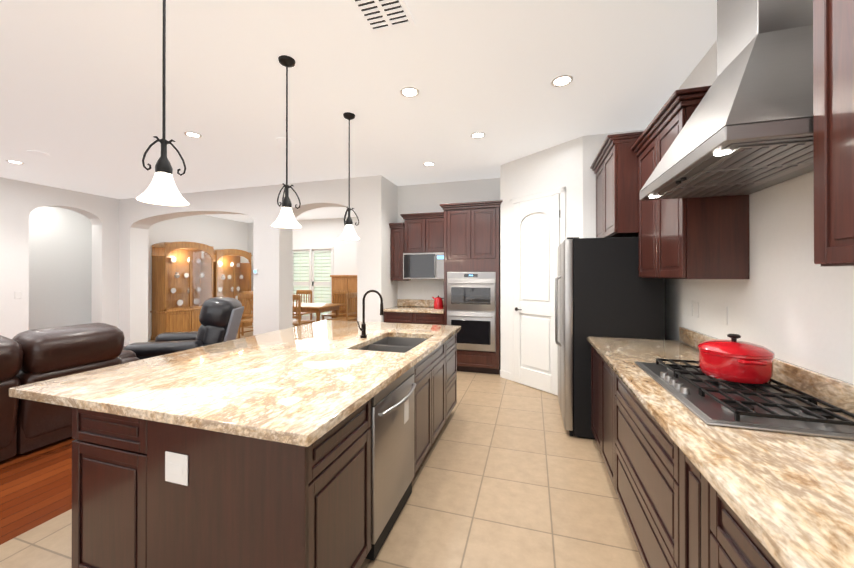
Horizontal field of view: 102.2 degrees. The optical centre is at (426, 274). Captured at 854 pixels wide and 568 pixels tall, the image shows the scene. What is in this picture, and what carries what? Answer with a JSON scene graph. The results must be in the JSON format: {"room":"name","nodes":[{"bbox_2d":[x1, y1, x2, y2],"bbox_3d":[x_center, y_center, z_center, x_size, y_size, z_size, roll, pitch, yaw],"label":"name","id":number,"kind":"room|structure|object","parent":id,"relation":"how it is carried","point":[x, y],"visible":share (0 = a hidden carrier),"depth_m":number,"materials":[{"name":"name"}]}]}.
{"room":"kitchen","nodes":[
{"label":"kitchen","id":0,"kind":"room"},
{"bbox_2d":[0,346,124,544],"bbox_3d":[-5.809,1.515,2.517,7.080,0.100,8.620,0,0,17],"label":"floor","id":1,"kind":"structure","parent":0,"point":[35,487],"depth_m":2.37,"materials":[{"name":"brown wood"}]},
{"bbox_2d":[0,323,139,461],"bbox_3d":[-3.699,0.962,2.526,1.114,1.007,2.520,0,0,17],"label":"sofa","id":2,"kind":"object","parent":1,"relation":"on","point":[32,356],"visible":0.69,"depth_m":2.81,"materials":[{"name":"brown leather"}]},
{"bbox_2d":[123,296,243,359],"bbox_3d":[-3.098,0.888,4.539,1.145,1.168,1.000,0,0,-15],"label":"recliner","id":3,"kind":"object","parent":1,"relation":"on","point":[220,317],"visible":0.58,"depth_m":4.34,"materials":[{"name":"black leather"}]},
{"bbox_2d":[0,177,247,339],"bbox_3d":[-7.274,-0.052,4.890,0.300,3.050,12.300,0,0,17],"label":"wall","id":4,"kind":"structure","parent":0,"point":[59,257],"depth_m":7.07,"materials":[{"name":"paint"}]},
{"bbox_2d":[152,242,213,249],"bbox_3d":[-5.843,-0.696,8.319,0.440,0.160,1.250,0,0,17],"label":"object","id":5,"kind":"object","parent":4,"relation":"attached to","point":[163,245],"depth_m":8.04,"materials":[{"name":"brown wood"}]},
{"bbox_2d":[124,323,308,345],"bbox_3d":[-3.399,1.419,3.708,7.799,0.100,11.699,0,0,17],"label":"baseboard","id":6,"kind":"structure","parent":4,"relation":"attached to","point":[126,343],"depth_m":7.10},
{"bbox_2d":[148,324,293,341],"bbox_3d":[-3.400,1.534,8.213,5.780,0.100,3.680,0,0,17],"label":"floor","id":7,"kind":"structure","parent":0,"point":[247,334],"depth_m":8.66,"materials":[{"name":"wood"}]},
{"bbox_2d":[150,310,193,339],"bbox_3d":[-5.923,1.173,8.049,0.440,0.620,0.659,0,0,17],"label":"base cabinet","id":8,"kind":"object","parent":7,"relation":"on","point":[163,321],"depth_m":7.79,"materials":[{"name":"brown wood"}]},
{"bbox_2d":[190,306,201,330],"bbox_3d":[-5.763,1.175,8.576,0.440,0.620,0.659,0,0,17],"label":"base cabinet","id":9,"kind":"object","parent":7,"relation":"on","point":[197,309],"depth_m":8.37,"materials":[{"name":"brown wood"}]},
{"bbox_2d":[204,249,251,327],"bbox_3d":[-5.463,0.398,9.532,0.460,2.180,1.230,0,0,17],"label":"china cabinet","id":10,"kind":"object","parent":7,"relation":"on","point":[231,276],"visible":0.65,"depth_m":9.69,"materials":[{"name":"brown wood"}]},
{"bbox_2d":[238,293,252,338],"bbox_3d":[-3.785,0.947,7.600,0.500,1.070,0.510,0,0,17],"label":"dining chair","id":11,"kind":"object","parent":7,"relation":"on","point":[241,296],"visible":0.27,"depth_m":7.38,"materials":[{"name":"brown wood"}]},
{"bbox_2d":[241,291,252,335],"bbox_3d":[-4.187,0.950,8.495,0.510,1.070,0.500,0,0,17],"label":"dining chair","id":12,"kind":"object","parent":7,"relation":"on","point":[242,318],"visible":0.21,"depth_m":8.35,"materials":[{"name":"brown wood"}]},
{"bbox_2d":[251,302,344,321],"bbox_3d":[-3.044,1.096,8.148,1.900,0.775,1.050,0,0,17],"label":"dining table","id":13,"kind":"object","parent":7,"relation":"on","point":[317,308],"visible":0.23,"depth_m":7.72,"materials":[{"name":"brown wood"}]},
{"bbox_2d":[292,290,311,325],"bbox_3d":[-3.355,0.952,9.016,0.500,1.070,0.510,0,0,17],"label":"dining chair","id":14,"kind":"object","parent":7,"relation":"on","point":[306,292],"visible":0.4,"depth_m":9.19,"materials":[{"name":"brown wood"}]},
{"bbox_2d":[292,294,314,326],"bbox_3d":[-2.733,0.946,7.280,0.500,1.070,0.510,0,0,17],"label":"dining chair","id":15,"kind":"object","parent":7,"relation":"on","point":[299,322],"visible":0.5,"depth_m":7.01,"materials":[{"name":"brown wood"}]},
{"bbox_2d":[321,290,348,320],"bbox_3d":[-2.303,0.951,8.696,0.500,1.070,0.510,0,0,17],"label":"dining chair","id":16,"kind":"object","parent":7,"relation":"on","point":[337,293],"visible":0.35,"depth_m":8.89,"materials":[{"name":"brown wood"}]},
{"bbox_2d":[327,292,356,320],"bbox_3d":[-1.901,0.948,7.801,0.510,1.070,0.500,0,0,17],"label":"dining chair","id":17,"kind":"object","parent":7,"relation":"on","point":[350,296],"visible":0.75,"depth_m":7.70,"materials":[{"name":"brown wood"}]},
{"bbox_2d":[330,275,356,320],"bbox_3d":[-2.004,0.752,9.146,1.010,1.470,0.480,0,0,17],"label":"cabinet","id":18,"kind":"object","parent":7,"relation":"on","point":[345,282],"visible":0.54,"depth_m":8.97,"materials":[{"name":"brown wood"}]},
{"bbox_2d":[119,177,356,343],"bbox_3d":[-3.722,-0.046,6.555,5.530,3.050,0.350,0,0,17],"label":"wall","id":19,"kind":"structure","parent":0,"point":[273,277],"depth_m":6.23,"materials":[{"name":"paint"}]},
{"bbox_2d":[248,217,356,321],"bbox_3d":[-2.651,-0.036,9.704,5.750,3.050,0.200,0,0,17],"label":"wall","id":20,"kind":"structure","parent":0,"point":[319,232],"depth_m":9.62,"materials":[{"name":"paint"}]},
{"bbox_2d":[292,247,333,320],"bbox_3d":[-3.284,0.264,9.854,1.470,2.070,0.200,0,0,17],"label":"dining room window","id":21,"kind":"structure","parent":20,"relation":"in","point":[313,269],"depth_m":9.84,"materials":[{"name":"grey"}]},
{"bbox_2d":[0,371,644,567],"bbox_3d":[-0.232,1.512,1.387,4.250,0.100,9.700,0,0,17],"label":"floor","id":22,"kind":"structure","parent":0,"point":[510,474],"depth_m":2.20,"materials":[{"name":"beige tile"}]},
{"bbox_2d":[44,330,459,567],"bbox_3d":[-0.686,1.028,2.620,1.467,0.884,2.568,0,0,17],"label":"kitchen island","id":23,"kind":"object","parent":22,"relation":"on","point":[145,494],"depth_m":1.44,"materials":[{"name":"brown wood"}]},
{"bbox_2d":[165,451,187,485],"bbox_3d":[-1.003,0.776,1.379,0.120,0.120,0.008,0,0,17],"label":"outlet","id":24,"kind":"object","parent":23,"relation":"attached to","point":[176,462],"depth_m":1.38,"materials":[{"name":"white plastic"}]},
{"bbox_2d":[9,320,460,449],"bbox_3d":[-0.816,0.603,2.665,1.670,0.115,2.640,0,0,17],"label":"island countertop","id":25,"kind":"structure","parent":23,"relation":"on","point":[288,386],"depth_m":1.75,"materials":[{"name":"beige stone"}]},
{"bbox_2d":[357,290,383,337],"bbox_3d":[-0.480,0.339,2.936,0.214,0.415,0.104,0,0,17],"label":"faucet","id":26,"kind":"object","parent":25,"relation":"on","point":[363,326],"depth_m":2.96,"materials":[{"name":"black metal"}]},
{"bbox_2d":[357,337,426,352],"bbox_3d":[-0.261,0.672,2.826,0.480,0.169,0.790,0,0,17],"label":"sink","id":27,"kind":"object","parent":25,"relation":"in","point":[386,344],"depth_m":3.09,"materials":[{"name":"silver metal"}]},
{"bbox_2d":[365,366,415,560],"bbox_3d":[-0.176,1.016,2.010,0.136,0.854,0.612,0,0,17],"label":"dishwasher","id":28,"kind":"object","parent":23,"relation":"in","point":[392,409],"depth_m":1.91,"materials":[{"name":"silver metal"}]},
{"bbox_2d":[384,312,414,323],"bbox_3d":[-0.345,1.037,5.743,0.552,0.878,0.626,0,0,17],"label":"base cabinet","id":29,"kind":"object","parent":22,"relation":"on","point":[389,317],"depth_m":5.44,"materials":[{"name":"brown wood"}]},
{"bbox_2d":[383,304,442,311],"bbox_3d":[-0.137,0.576,5.665,0.997,0.040,0.656,0,0,17],"label":"countertop","id":30,"kind":"structure","parent":29,"relation":"on","point":[400,307],"depth_m":5.45,"materials":[{"name":"beige stone"}]},
{"bbox_2d":[432,296,443,308],"bbox_3d":[0.184,0.450,5.602,0.216,0.209,0.160,0,0,17],"label":"kettle","id":31,"kind":"object","parent":30,"relation":"on","point":[438,302],"visible":0.96,"depth_m":5.54,"materials":[{"name":"red metal"}]},
{"bbox_2d":[415,312,442,324],"bbox_3d":[0.080,1.037,5.613,0.553,0.878,0.626,0,0,17],"label":"base cabinet","id":32,"kind":"object","parent":22,"relation":"on","point":[432,318],"depth_m":5.30,"materials":[{"name":"brown wood"}]},
{"bbox_2d":[443,204,500,373],"bbox_3d":[0.738,0.233,5.401,0.825,2.484,0.656,0,0,17],"label":"tall cabinet","id":33,"kind":"object","parent":22,"relation":"on","point":[455,247],"depth_m":5.09,"materials":[{"name":"brown wood"}]},
{"bbox_2d":[447,272,495,351],"bbox_3d":[0.642,0.546,5.085,0.725,1.165,0.103,0,0,17],"label":"double oven","id":34,"kind":"object","parent":33,"relation":"in","point":[471,296],"depth_m":5.07,"materials":[{"name":"silver metal"}]},
{"bbox_2d":[555,237,664,438],"bbox_3d":[1.724,0.567,3.441,0.840,1.802,0.910,0,0,17],"label":"refrigerator","id":35,"kind":"object","parent":22,"relation":"on","point":[603,288],"visible":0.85,"depth_m":3.05,"materials":[{"name":"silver metal"}]},
{"bbox_2d":[587,327,853,567],"bbox_3d":[1.181,0.943,1.020,0.727,1.035,4.015,0,0,17],"label":"kitchen counter","id":36,"kind":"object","parent":22,"relation":"on","point":[692,490],"depth_m":1.14,"materials":[{"name":"brown stone"}]},
{"bbox_2d":[634,358,853,439],"bbox_3d":[1.388,0.518,1.597,0.530,0.046,0.915,0,0,17],"label":"cooktop","id":37,"kind":"object","parent":36,"relation":"in","point":[709,400],"visible":0.88,"depth_m":1.35,"materials":[{"name":"silver metal"}]},
{"bbox_2d":[697,334,774,383],"bbox_3d":[1.490,0.392,1.673,0.279,0.205,0.358,0,0,17],"label":"pot","id":38,"kind":"object","parent":37,"relation":"on","point":[733,359],"visible":1,"depth_m":1.58,"materials":[{"name":"red ceramic"}]},
{"bbox_2d":[0,0,716,222],"bbox_3d":[-3.241,-1.641,3.670,11.330,0.120,12.300,0,0,17],"label":"ceiling","id":39,"kind":"structure","parent":0,"point":[81,93],"depth_m":2.89,"materials":[{"name":"paint"}]},
{"bbox_2d":[6,160,24,163],"bbox_3d":[-5.776,-1.574,4.837,0.170,0.006,0.170,0,0,17],"label":"recessed light","id":40,"kind":"object","parent":39,"relation":"in","point":[14,162],"visible":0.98,"depth_m":4.84,"materials":[{"name":"white"}]},
{"bbox_2d":[27,150,49,155],"bbox_3d":[-5.049,-1.572,4.480,0.200,0.010,0.200,0,0,17],"label":"speaker","id":41,"kind":"object","parent":39,"relation":"attached to","point":[39,153],"visible":1,"depth_m":4.47},
{"bbox_2d":[136,0,188,205],"bbox_3d":[-1.295,-0.972,1.698,0.210,1.229,0.210,0,0,17],"label":"pendant light","id":42,"kind":"object","parent":39,"relation":"hanging from","point":[161,189],"visible":1,"depth_m":1.69,"materials":[{"name":"white glass"}]},
{"bbox_2d":[184,131,201,137],"bbox_3d":[-2.644,-1.577,3.897,0.170,0.006,0.170,0,0,17],"label":"recessed light","id":43,"kind":"object","parent":39,"relation":"in","point":[192,134],"visible":1,"depth_m":3.89,"materials":[{"name":"white"}]},
{"bbox_2d":[276,137,293,143],"bbox_3d":[-1.672,-1.574,4.072,0.200,0.010,0.200,0,0,17],"label":"speaker","id":44,"kind":"object","parent":39,"relation":"attached to","point":[282,140],"visible":0.88,"depth_m":4.04},
{"bbox_2d":[271,55,300,227],"bbox_3d":[-1.036,-0.969,2.549,0.210,1.229,0.210,0,0,17],"label":"pendant light","id":45,"kind":"object","parent":39,"relation":"hanging from","point":[286,218],"visible":1,"depth_m":2.54,"materials":[{"name":"white glass"}]},
{"bbox_2d":[338,112,358,239],"bbox_3d":[-0.772,-0.966,3.420,0.210,1.229,0.210,0,0,17],"label":"pendant light","id":46,"kind":"object","parent":39,"relation":"hanging from","point":[348,233],"visible":1,"depth_m":3.40,"materials":[{"name":"white glass"}]},
{"bbox_2d":[350,0,415,34],"bbox_3d":[-0.273,-1.576,2.037,0.300,0.018,0.400,0,0,17],"label":"ceiling vent","id":47,"kind":"object","parent":39,"relation":"in","point":[379,16],"visible":1,"depth_m":2.09,"materials":[{"name":"white metal"}]},
{"bbox_2d":[400,87,419,97],"bbox_3d":[-0.149,-1.580,2.993,0.170,0.006,0.170,0,0,17],"label":"recessed light","id":48,"kind":"object","parent":39,"relation":"in","point":[410,92],"visible":1,"depth_m":2.99,"materials":[{"name":"white"}]},
{"bbox_2d":[423,162,434,165],"bbox_3d":[0.029,-1.574,4.924,0.170,0.006,0.170,0,0,17],"label":"recessed light","id":49,"kind":"object","parent":39,"relation":"in","point":[428,164],"visible":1,"depth_m":4.93,"materials":[{"name":"white"}]},
{"bbox_2d":[470,132,485,138],"bbox_3d":[0.579,-1.577,3.911,0.170,0.006,0.170,0,0,17],"label":"recessed light","id":50,"kind":"object","parent":39,"relation":"in","point":[476,135],"visible":1,"depth_m":3.91,"materials":[{"name":"white"}]},
{"bbox_2d":[551,75,572,86],"bbox_3d":[1.105,-1.581,2.821,0.170,0.006,0.170,0,0,17],"label":"recessed light","id":51,"kind":"object","parent":39,"relation":"in","point":[562,80],"visible":1,"depth_m":2.82,"materials":[{"name":"white"}]},
{"bbox_2d":[357,175,396,321],"bbox_3d":[-0.826,-0.049,5.853,0.420,3.050,0.690,0,0,17],"label":"wall","id":52,"kind":"structure","parent":0,"point":[383,202],"depth_m":5.54,"materials":[{"name":"paint"}]},
{"bbox_2d":[397,178,499,299],"bbox_3d":[0.191,-0.048,6.019,2.270,3.050,0.200,0,0,17],"label":"wall","id":53,"kind":"structure","parent":0,"point":[418,198],"depth_m":5.95,"materials":[{"name":"paint"}]},
{"bbox_2d":[391,224,402,279],"bbox_3d":[-0.451,-0.350,5.929,0.245,0.911,0.340,0,0,17],"label":"upper cabinet","id":54,"kind":"object","parent":53,"relation":"attached to","point":[396,229],"depth_m":5.77,"materials":[{"name":"brown wood"}]},
{"bbox_2d":[397,300,433,307],"bbox_3d":[-0.046,0.497,5.964,0.997,0.119,0.031,0,0,17],"label":"backsplash","id":55,"kind":"structure","parent":53,"relation":"attached to","point":[410,303],"depth_m":5.97,"materials":[{"name":"beige stone"}]},
{"bbox_2d":[399,248,434,279],"bbox_3d":[-0.075,-0.163,5.758,0.564,0.489,0.447,0,0,17],"label":"upper cabinet","id":56,"kind":"object","parent":53,"relation":"attached to","point":[414,263],"depth_m":5.61,"materials":[{"name":"brown wood"}]},
{"bbox_2d":[403,252,443,278],"bbox_3d":[0.011,-0.134,5.732,0.745,0.430,0.448,0,0,17],"label":"microwave","id":57,"kind":"object","parent":56,"relation":"in","point":[416,265],"depth_m":5.57,"materials":[{"name":"silver metal"}]},
{"bbox_2d":[403,216,430,247],"bbox_3d":[-0.126,-0.649,5.831,0.429,0.592,0.340,0,0,17],"label":"upper cabinet","id":58,"kind":"object","parent":53,"relation":"attached to","point":[416,229],"depth_m":5.67,"materials":[{"name":"brown wood"}]},
{"bbox_2d":[431,216,442,247],"bbox_3d":[0.181,-0.650,5.738,0.429,0.592,0.340,0,0,17],"label":"upper cabinet","id":59,"kind":"object","parent":53,"relation":"attached to","point":[436,221],"depth_m":5.57,"materials":[{"name":"brown wood"}]},
{"bbox_2d":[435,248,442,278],"bbox_3d":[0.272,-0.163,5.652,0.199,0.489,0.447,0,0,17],"label":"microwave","id":60,"kind":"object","parent":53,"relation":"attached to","point":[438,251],"depth_m":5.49,"materials":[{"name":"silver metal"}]},
{"bbox_2d":[500,129,644,371],"bbox_3d":[1.953,-0.052,4.732,1.850,3.050,1.640,0,0,17],"label":"wall","id":61,"kind":"structure","parent":0,"point":[567,164],"depth_m":4.26,"materials":[{"name":"paint"}]},
{"bbox_2d":[500,187,565,395],"bbox_3d":[1.411,0.214,4.447,0.991,2.515,0.795,0,0,17],"label":"pantry door","id":62,"kind":"structure","parent":61,"relation":"in","point":[537,229],"depth_m":4.44,"materials":[{"name":"white wood"}]},
{"bbox_2d":[665,40,853,383],"bbox_3d":[1.353,-0.068,-0.050,0.220,3.050,7.860,0,0,17],"label":"wall","id":63,"kind":"structure","parent":0,"point":[789,300],"depth_m":1.73,"materials":[{"name":"paint"}]},
{"bbox_2d":[590,131,643,237],"bbox_3d":[1.978,-0.787,3.371,0.561,0.859,0.925,0,0,17],"label":"upper cabinet","id":64,"kind":"object","parent":63,"relation":"attached to","point":[614,167],"visible":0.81,"depth_m":2.99,"materials":[{"name":"brown wood"}]},
{"bbox_2d":[631,85,748,278],"bbox_3d":[1.790,-0.531,2.439,0.381,1.119,0.955,0,0,17],"label":"upper cabinet","id":65,"kind":"object","parent":63,"relation":"attached to","point":[696,238],"visible":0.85,"depth_m":2.07,"materials":[{"name":"brown wood"}]},
{"bbox_2d":[688,300,692,315],"bbox_3d":[2.075,0.266,2.719,0.006,0.120,0.080,0,0,17],"label":"light switch","id":66,"kind":"object","parent":63,"relation":"attached to","point":[690,308],"visible":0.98,"depth_m":2.71,"materials":[{"name":"white plastic"}]},
{"bbox_2d":[693,301,698,317],"bbox_3d":[2.046,0.265,2.621,0.006,0.120,0.075,0,0,17],"label":"outlet","id":67,"kind":"object","parent":63,"relation":"attached to","point":[695,304],"depth_m":2.61,"materials":[{"name":"white plastic"}]},
{"bbox_2d":[721,305,727,324],"bbox_3d":[1.929,0.264,2.238,0.006,0.120,0.075,0,0,17],"label":"outlet","id":68,"kind":"object","parent":63,"relation":"attached to","point":[724,314],"depth_m":2.23,"materials":[{"name":"white plastic"}]},
{"bbox_2d":[640,0,813,200],"bbox_3d":[1.438,-1.014,1.584,0.556,1.143,0.990,0,0,17],"label":"range hood","id":69,"kind":"object","parent":63,"relation":"attached to","point":[747,128],"visible":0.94,"depth_m":1.39,"materials":[{"name":"silver metal"}]},
{"bbox_2d":[813,0,853,265],"bbox_3d":[1.261,-0.636,0.698,0.381,1.219,0.905,0,0,17],"label":"upper cabinet","id":70,"kind":"object","parent":63,"relation":"attached to","point":[833,81],"visible":1,"depth_m":1.04,"materials":[{"name":"brown wood"}]}
]}

